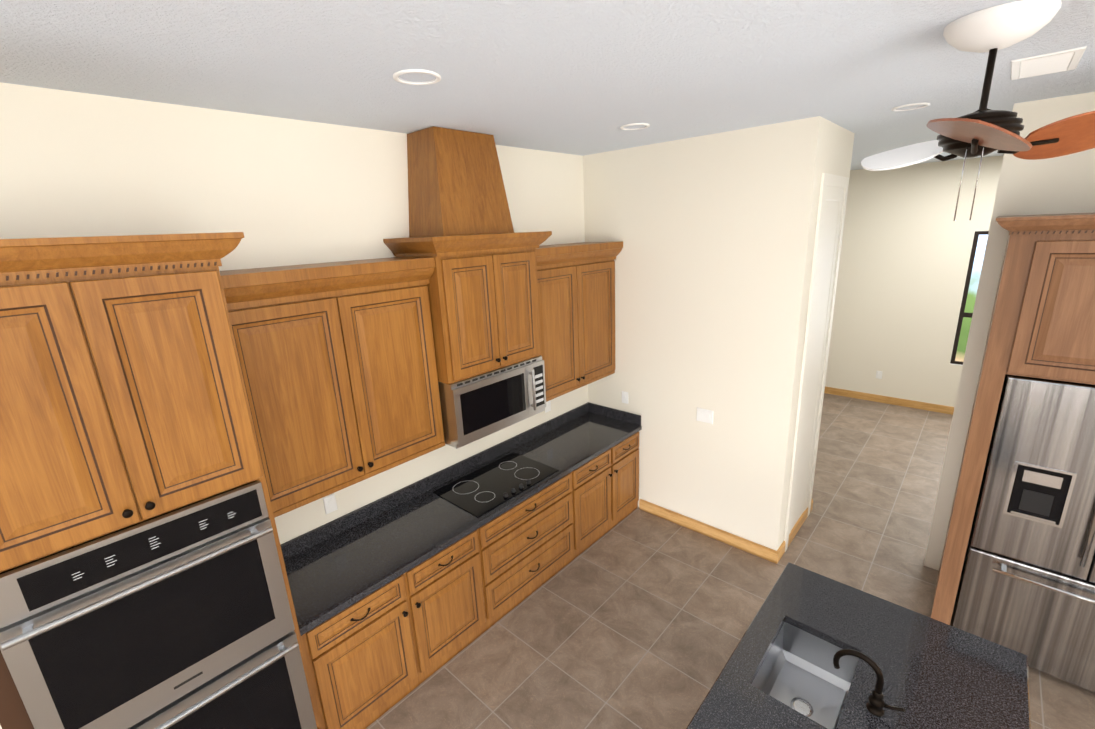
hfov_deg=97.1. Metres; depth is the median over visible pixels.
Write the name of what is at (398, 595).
base cabinet
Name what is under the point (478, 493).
cooktop
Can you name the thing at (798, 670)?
sink
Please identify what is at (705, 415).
light switch
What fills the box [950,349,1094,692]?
refrigerator
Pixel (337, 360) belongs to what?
upper cabinet
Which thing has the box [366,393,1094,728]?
floor
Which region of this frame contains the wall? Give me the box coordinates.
[0,82,1094,728]
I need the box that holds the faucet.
[833,648,905,716]
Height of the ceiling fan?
0.669 m
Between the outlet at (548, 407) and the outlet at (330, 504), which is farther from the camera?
the outlet at (548, 407)
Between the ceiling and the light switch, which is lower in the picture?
the light switch
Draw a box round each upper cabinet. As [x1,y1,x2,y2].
[220,257,444,517]
[536,241,622,401]
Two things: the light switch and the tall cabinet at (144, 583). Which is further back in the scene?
the light switch
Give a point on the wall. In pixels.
(716, 236)
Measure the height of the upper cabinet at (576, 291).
1.255 m
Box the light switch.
[696,407,712,423]
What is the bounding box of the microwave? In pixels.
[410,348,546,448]
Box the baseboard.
[639,386,953,563]
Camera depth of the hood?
3.20 m
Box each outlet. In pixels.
[323,493,337,513]
[545,400,550,412]
[622,391,627,403]
[876,371,882,378]
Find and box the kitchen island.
[686,562,1030,728]
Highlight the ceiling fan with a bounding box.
[861,0,1094,220]
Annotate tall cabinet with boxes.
[0,232,320,728]
[930,212,1094,692]
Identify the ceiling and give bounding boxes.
[0,0,1094,169]
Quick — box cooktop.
[432,452,558,517]
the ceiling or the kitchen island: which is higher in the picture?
the ceiling
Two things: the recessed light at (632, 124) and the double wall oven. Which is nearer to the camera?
the double wall oven
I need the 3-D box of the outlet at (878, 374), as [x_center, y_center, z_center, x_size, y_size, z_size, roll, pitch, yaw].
[5.057,0.159,7.376,0.076,0.120,0.013,11,21,41]
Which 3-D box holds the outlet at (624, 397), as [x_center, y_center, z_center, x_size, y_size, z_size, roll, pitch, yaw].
[0.757,0.324,4.740,0.076,0.120,0.013,11,21,41]
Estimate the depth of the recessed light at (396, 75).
1.99 m
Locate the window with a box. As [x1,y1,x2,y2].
[950,231,988,365]
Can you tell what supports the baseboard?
attached to the wall
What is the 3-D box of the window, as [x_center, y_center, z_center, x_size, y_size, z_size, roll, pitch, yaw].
[5.944,-0.814,6.293,0.840,1.800,0.078,11,21,41]
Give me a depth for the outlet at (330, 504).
3.11 m
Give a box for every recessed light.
[393,69,440,84]
[620,123,649,129]
[891,102,930,110]
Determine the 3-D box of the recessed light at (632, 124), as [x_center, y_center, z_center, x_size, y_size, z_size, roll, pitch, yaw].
[0.580,-1.614,3.208,0.196,0.079,0.196,11,21,41]
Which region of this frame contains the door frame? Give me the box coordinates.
[784,173,848,551]
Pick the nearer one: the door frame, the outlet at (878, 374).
the door frame
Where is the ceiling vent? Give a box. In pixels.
[1011,46,1086,79]
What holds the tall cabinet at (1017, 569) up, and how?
on the floor
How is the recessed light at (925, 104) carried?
in the ceiling
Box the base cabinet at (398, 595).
[280,402,641,728]
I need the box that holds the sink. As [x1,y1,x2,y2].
[744,619,864,728]
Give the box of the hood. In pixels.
[383,126,551,448]
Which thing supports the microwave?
in the hood
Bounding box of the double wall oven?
[0,448,317,728]
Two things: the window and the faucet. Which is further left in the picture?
the faucet
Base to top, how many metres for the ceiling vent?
0.010 m

